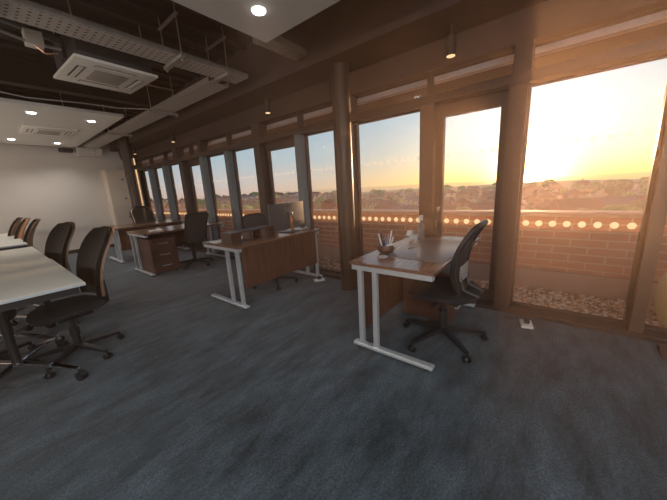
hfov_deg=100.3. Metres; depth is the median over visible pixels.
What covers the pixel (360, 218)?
window
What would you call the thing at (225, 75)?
hanger
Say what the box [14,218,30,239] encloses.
office chair
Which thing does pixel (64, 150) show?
wall speaker
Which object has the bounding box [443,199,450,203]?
house
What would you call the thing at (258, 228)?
shelf
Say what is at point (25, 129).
air conditioning unit
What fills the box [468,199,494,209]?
house
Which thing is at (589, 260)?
wall
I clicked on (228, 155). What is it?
trim
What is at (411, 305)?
drawer pedestal
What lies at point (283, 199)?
house
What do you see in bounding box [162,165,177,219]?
trim
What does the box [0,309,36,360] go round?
office chair
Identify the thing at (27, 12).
cable tray
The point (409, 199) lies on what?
house
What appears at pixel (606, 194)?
house
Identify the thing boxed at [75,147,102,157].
wall box
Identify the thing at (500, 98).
door
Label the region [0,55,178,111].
ceiling beam
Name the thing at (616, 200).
house
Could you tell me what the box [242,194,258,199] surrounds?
house
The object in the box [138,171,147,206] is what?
trim
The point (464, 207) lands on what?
broadleaf tree
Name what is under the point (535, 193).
house
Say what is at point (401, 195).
house
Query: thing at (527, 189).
house
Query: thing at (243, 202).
house
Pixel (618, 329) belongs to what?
trim
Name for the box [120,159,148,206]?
wall
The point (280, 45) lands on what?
duct
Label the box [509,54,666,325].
window
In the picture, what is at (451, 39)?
spotlight
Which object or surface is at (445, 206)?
house
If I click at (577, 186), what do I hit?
broadleaf tree
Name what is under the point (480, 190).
house
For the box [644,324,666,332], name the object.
trim
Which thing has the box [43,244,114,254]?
baseboard
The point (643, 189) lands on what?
broadleaf tree
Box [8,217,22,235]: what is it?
office chair
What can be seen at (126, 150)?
column
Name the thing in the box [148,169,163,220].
trim
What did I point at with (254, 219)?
mesh office chair
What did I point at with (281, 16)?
raft
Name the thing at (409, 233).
phone stand
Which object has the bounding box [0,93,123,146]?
raft
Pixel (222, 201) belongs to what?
house
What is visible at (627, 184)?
broadleaf tree
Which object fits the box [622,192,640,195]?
broadleaf tree
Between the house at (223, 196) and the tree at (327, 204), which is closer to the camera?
the tree at (327, 204)
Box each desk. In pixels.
[0,259,88,381]
[109,219,188,263]
[126,222,225,276]
[202,227,322,309]
[349,234,479,370]
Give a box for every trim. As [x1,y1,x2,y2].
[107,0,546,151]
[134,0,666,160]
[135,38,535,167]
[137,36,666,170]
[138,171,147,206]
[142,5,666,163]
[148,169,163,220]
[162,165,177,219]
[178,161,200,248]
[179,246,666,344]
[198,157,220,252]
[223,151,241,257]
[253,143,269,219]
[294,134,313,269]
[351,123,359,257]
[419,103,436,234]
[493,81,528,307]
[627,119,666,333]
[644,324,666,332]
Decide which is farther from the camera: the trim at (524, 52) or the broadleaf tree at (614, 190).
the broadleaf tree at (614, 190)
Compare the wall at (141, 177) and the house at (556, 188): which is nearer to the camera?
the wall at (141, 177)
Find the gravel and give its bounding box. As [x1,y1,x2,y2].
[318,257,666,327]
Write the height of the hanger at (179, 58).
0.550 m
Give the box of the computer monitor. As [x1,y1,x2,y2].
[267,201,304,232]
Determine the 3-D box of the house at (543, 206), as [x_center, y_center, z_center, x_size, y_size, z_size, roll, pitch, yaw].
[80.290,-13.956,103.892,6.998,9.543,8.816,2,14,21]
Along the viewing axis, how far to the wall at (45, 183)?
6.92 m
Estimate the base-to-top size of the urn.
0.560 m
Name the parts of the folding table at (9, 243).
apron rail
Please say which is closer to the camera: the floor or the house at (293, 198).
the floor
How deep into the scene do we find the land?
427.86 m
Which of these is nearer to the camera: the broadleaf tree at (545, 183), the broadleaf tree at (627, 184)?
the broadleaf tree at (627, 184)
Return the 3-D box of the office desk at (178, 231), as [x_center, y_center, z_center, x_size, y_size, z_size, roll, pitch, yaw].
[-2.942,-0.082,5.389,0.850,0.735,1.440,7,16,38]
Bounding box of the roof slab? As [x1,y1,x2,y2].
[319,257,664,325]
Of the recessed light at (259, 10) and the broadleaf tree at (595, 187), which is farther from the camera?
the broadleaf tree at (595, 187)
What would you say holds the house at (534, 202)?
on the land
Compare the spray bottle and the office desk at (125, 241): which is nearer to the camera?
the spray bottle
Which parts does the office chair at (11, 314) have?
seat, arm, arm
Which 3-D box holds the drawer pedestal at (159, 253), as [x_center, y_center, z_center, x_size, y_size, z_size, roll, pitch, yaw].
[-3.117,0.075,4.994,0.582,0.620,0.420,7,16,38]
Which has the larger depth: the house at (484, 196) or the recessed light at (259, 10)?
the house at (484, 196)
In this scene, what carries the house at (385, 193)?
on the land
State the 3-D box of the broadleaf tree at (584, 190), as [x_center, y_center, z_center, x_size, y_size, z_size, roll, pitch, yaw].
[170.750,-38.840,191.413,8.709,8.498,10.003,-15,17,-42]
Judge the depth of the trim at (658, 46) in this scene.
2.51 m
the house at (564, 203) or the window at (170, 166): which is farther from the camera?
the house at (564, 203)
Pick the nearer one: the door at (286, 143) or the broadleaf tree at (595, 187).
the door at (286, 143)
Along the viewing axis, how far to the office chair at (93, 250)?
2.36 m
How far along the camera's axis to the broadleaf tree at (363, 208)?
96.59 m
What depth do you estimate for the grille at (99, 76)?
3.02 m
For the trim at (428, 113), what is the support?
attached to the wall at (141, 177)
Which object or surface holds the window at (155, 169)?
in the wall at (141, 177)
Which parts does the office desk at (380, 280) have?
modesty panel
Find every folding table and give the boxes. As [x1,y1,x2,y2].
[0,233,14,238]
[0,238,27,250]
[0,247,55,327]
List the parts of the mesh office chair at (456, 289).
arm, arm, seat, arm, arm, backrest, frame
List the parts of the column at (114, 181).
door, door, door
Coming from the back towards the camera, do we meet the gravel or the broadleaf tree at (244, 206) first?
the broadleaf tree at (244, 206)
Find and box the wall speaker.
[58,148,72,152]
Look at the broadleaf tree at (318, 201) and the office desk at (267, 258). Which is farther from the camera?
the broadleaf tree at (318, 201)
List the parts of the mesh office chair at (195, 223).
seat, backrest, frame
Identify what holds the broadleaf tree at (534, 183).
on the land
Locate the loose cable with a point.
(0, 91)
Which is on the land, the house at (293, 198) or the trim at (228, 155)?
the house at (293, 198)
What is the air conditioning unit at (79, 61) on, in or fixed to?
hanging from the ceiling at (162, 4)
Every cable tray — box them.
[0,0,247,83]
[84,77,228,147]
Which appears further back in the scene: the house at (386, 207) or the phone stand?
the house at (386, 207)
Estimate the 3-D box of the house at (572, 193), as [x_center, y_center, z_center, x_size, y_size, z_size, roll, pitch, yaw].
[142.057,-31.342,165.466,8.002,10.911,10.080,2,14,21]
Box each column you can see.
[100,170,132,246]
[114,121,143,206]
[330,62,357,289]
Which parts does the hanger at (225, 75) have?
threaded rod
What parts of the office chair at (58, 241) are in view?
backrest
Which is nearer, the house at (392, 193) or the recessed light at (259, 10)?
the recessed light at (259, 10)
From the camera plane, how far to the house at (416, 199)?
172.66 m
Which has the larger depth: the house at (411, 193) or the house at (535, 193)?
the house at (411, 193)
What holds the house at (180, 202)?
on the land
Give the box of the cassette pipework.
[0,17,61,54]
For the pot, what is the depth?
2.31 m
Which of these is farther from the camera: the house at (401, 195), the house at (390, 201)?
the house at (401, 195)
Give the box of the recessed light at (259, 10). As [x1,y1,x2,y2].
[250,5,266,15]
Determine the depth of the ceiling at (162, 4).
3.13 m
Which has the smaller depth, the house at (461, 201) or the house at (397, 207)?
the house at (397, 207)
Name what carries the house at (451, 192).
on the land
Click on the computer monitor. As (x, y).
(290, 215)
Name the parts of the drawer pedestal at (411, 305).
drawer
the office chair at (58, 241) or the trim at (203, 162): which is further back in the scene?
the trim at (203, 162)
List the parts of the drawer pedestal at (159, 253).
drawer, drawer, drawer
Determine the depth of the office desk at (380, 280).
2.18 m
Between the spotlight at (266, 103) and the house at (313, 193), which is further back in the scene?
the house at (313, 193)
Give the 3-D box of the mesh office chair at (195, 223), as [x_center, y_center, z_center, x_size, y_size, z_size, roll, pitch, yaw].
[-2.647,-0.209,5.242,0.674,1.013,0.657,5,15,33]
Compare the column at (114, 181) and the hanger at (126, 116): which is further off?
the column at (114, 181)
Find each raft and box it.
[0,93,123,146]
[171,0,339,42]
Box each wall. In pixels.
[0,131,122,253]
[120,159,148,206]
[152,209,666,304]
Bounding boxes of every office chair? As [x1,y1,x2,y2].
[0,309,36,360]
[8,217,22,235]
[11,222,75,330]
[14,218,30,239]
[23,218,40,248]
[26,226,123,378]
[129,206,155,222]
[176,211,213,269]
[242,213,297,290]
[403,220,488,362]
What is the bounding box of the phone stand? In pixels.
[406,230,414,240]
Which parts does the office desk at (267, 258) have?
modesty panel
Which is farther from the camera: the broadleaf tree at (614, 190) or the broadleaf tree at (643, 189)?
the broadleaf tree at (643, 189)
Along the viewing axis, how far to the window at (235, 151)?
5.33 m
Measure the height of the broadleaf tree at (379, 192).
13.167 m
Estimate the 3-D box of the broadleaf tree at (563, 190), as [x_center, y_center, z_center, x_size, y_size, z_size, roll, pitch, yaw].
[164.271,-40.395,198.791,6.450,8.136,7.129,-1,13,11]
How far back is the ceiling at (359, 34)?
2.91 m
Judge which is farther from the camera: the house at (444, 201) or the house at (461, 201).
the house at (461, 201)
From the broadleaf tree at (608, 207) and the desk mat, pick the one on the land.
the broadleaf tree at (608, 207)
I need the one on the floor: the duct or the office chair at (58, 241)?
the office chair at (58, 241)
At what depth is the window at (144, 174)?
8.18 m
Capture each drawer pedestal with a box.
[137,234,180,274]
[403,264,461,322]
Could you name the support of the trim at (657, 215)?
attached to the wall at (141, 177)
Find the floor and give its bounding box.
[0,247,666,499]
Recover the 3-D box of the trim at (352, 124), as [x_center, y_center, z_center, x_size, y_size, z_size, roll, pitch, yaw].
[0.280,-0.601,3.731,0.092,2.030,0.170,7,16,38]
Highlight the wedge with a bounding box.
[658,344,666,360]
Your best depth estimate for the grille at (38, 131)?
5.24 m
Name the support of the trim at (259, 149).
attached to the wall at (141, 177)
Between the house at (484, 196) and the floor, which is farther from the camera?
the house at (484, 196)
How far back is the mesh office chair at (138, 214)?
6.90 m
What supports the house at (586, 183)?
on the land
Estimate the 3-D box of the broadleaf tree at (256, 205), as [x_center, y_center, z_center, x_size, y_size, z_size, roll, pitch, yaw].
[-27.745,-13.897,105.889,10.555,10.177,10.232,-10,14,-27]
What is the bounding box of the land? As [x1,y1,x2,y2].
[178,179,645,204]
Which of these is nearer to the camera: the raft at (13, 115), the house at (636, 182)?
the raft at (13, 115)
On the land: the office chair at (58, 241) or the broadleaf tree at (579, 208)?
the broadleaf tree at (579, 208)
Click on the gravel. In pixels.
(557, 296)
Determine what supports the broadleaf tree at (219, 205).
on the land
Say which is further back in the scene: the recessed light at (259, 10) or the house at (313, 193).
the house at (313, 193)
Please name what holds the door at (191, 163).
in the wall at (141, 177)
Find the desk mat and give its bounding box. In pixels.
[387,238,460,262]
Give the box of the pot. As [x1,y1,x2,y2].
[377,231,394,253]
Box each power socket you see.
[314,275,324,281]
[504,317,533,328]
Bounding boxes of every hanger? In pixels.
[102,104,131,137]
[146,79,178,117]
[158,2,185,72]
[205,26,230,86]
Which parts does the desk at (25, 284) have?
leg, apron rail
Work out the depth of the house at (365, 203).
167.90 m
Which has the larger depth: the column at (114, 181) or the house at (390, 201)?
the house at (390, 201)
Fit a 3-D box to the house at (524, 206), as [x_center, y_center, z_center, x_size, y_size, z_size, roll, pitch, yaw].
[79.011,-18.265,121.231,9.149,11.714,14.169,7,16,38]
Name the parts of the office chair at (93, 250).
arm, arm, seat, arm, backrest, arm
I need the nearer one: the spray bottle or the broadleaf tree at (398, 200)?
the spray bottle
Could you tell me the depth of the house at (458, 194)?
216.75 m
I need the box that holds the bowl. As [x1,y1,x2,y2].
[377,243,394,253]
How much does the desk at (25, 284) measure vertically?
0.735 m
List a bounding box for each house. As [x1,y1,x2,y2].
[164,200,184,207]
[217,198,228,203]
[219,195,229,200]
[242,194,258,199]
[242,200,252,205]
[275,196,289,202]
[289,194,316,201]
[312,192,320,196]
[362,197,370,206]
[374,197,399,209]
[380,203,394,209]
[382,191,390,199]
[389,191,397,197]
[393,202,418,209]
[394,191,407,196]
[395,193,405,203]
[404,195,414,204]
[407,192,418,195]
[413,196,418,204]
[443,197,453,203]
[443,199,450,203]
[443,204,459,209]
[446,188,456,199]
[452,194,470,206]
[455,188,466,199]
[465,185,479,190]
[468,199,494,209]
[478,188,488,196]
[478,191,494,201]
[483,196,494,201]
[521,199,528,209]
[522,186,540,196]
[522,193,539,209]
[532,189,549,197]
[535,199,550,209]
[544,184,562,191]
[547,195,605,209]
[551,190,561,198]
[562,188,583,197]
[576,179,590,186]
[589,194,636,205]
[598,190,612,196]
[630,181,637,189]
[633,192,645,199]
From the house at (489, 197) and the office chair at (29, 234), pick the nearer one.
the office chair at (29, 234)
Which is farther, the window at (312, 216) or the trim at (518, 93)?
the window at (312, 216)
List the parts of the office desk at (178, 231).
modesty panel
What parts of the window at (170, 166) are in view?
frame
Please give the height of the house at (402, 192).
11.136 m
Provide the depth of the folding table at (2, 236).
5.34 m
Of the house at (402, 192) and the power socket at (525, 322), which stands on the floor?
the power socket at (525, 322)
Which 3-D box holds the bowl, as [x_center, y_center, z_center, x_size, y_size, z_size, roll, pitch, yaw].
[0.443,-0.011,2.353,0.155,0.075,0.155,7,16,38]
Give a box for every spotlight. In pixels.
[111,128,121,159]
[170,133,174,141]
[264,96,270,113]
[446,24,456,57]
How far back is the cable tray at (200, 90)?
4.27 m
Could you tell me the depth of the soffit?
3.06 m
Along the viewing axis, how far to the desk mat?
2.34 m
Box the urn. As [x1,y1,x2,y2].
[655,271,666,326]
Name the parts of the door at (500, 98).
handle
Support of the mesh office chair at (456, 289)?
on the floor
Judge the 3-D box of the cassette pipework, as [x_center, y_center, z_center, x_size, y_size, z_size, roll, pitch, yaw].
[-2.711,-1.905,2.168,0.768,0.400,0.927,-12,15,-34]
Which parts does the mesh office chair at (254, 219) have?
frame, backrest, arm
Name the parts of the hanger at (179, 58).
threaded rod, threaded rod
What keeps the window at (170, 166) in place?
in the wall at (141, 177)
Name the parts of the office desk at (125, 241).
modesty panel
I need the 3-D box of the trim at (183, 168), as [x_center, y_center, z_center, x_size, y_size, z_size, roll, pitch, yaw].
[-3.370,-1.034,6.596,0.192,2.030,0.170,7,16,38]
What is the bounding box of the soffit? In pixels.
[142,22,666,166]
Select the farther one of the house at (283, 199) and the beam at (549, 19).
the house at (283, 199)
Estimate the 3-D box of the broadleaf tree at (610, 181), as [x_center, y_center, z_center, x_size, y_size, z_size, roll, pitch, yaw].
[221.108,-51.173,222.761,7.529,10.394,8.321,0,13,15]
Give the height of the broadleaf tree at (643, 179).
10.924 m
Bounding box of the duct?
[252,36,306,60]
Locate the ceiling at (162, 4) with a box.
[0,0,252,118]
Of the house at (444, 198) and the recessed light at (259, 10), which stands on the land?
the house at (444, 198)
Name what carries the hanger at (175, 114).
hanging from the ceiling at (162, 4)
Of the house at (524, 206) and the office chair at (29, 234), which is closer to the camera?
the office chair at (29, 234)
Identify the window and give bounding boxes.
[142,170,151,208]
[154,167,168,219]
[169,163,186,219]
[207,153,234,253]
[232,147,252,228]
[304,129,340,273]
[355,109,419,256]
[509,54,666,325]
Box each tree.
[183,199,205,208]
[217,201,230,208]
[243,205,252,208]
[252,201,259,208]
[313,196,325,208]
[321,199,336,208]
[362,207,373,209]
[375,189,383,195]
[394,198,404,203]
[459,206,471,209]
[530,181,537,186]
[541,180,551,187]
[558,188,568,193]
[574,185,583,189]
[577,187,591,194]
[577,208,600,210]
[587,183,601,195]
[599,205,642,210]
[603,179,616,185]
[603,184,624,196]
[617,179,634,192]
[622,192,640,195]
[638,177,648,184]
[638,186,646,193]
[640,181,647,187]
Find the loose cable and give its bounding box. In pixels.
[0,91,147,109]
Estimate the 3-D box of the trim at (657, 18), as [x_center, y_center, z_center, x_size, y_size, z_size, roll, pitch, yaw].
[-1.091,-2.087,4.679,19.850,0.095,0.080,7,16,38]
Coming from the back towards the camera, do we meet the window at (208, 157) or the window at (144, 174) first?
the window at (144, 174)
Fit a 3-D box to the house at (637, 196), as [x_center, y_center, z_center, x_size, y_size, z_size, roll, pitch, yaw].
[134.962,-20.514,122.613,8.250,9.388,8.250,2,14,21]
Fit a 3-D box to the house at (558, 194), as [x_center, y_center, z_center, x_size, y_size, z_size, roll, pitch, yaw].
[142.002,-33.902,179.179,8.005,9.109,8.005,2,14,21]
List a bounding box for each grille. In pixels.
[37,130,60,134]
[85,70,128,85]
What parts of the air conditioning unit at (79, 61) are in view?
panel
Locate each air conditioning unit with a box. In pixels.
[19,124,77,136]
[52,0,157,93]
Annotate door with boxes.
[187,159,211,249]
[264,137,293,203]
[434,89,508,300]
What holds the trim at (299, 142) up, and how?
attached to the wall at (141, 177)
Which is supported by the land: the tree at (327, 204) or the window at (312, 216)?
the tree at (327, 204)
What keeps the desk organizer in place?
on the office desk at (267, 258)
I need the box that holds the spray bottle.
[417,215,424,238]
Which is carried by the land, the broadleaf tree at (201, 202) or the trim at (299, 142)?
the broadleaf tree at (201, 202)
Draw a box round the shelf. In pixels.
[220,225,273,234]
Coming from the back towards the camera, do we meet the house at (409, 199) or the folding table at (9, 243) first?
the house at (409, 199)
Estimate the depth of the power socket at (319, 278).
4.01 m
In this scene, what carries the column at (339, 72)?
on the floor
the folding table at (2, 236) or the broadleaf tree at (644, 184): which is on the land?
the broadleaf tree at (644, 184)
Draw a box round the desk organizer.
[220,225,274,244]
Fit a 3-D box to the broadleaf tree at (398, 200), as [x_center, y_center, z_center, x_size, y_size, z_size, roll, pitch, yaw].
[51.249,-37.569,217.972,8.171,6.712,6.605,8,17,42]
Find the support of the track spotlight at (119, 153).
hanging from the ceiling at (162, 4)
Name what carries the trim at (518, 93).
attached to the wall at (141, 177)
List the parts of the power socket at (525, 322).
socket plate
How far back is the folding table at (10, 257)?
3.16 m
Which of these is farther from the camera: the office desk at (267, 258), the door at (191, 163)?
the door at (191, 163)
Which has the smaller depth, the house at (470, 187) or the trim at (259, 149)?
the trim at (259, 149)

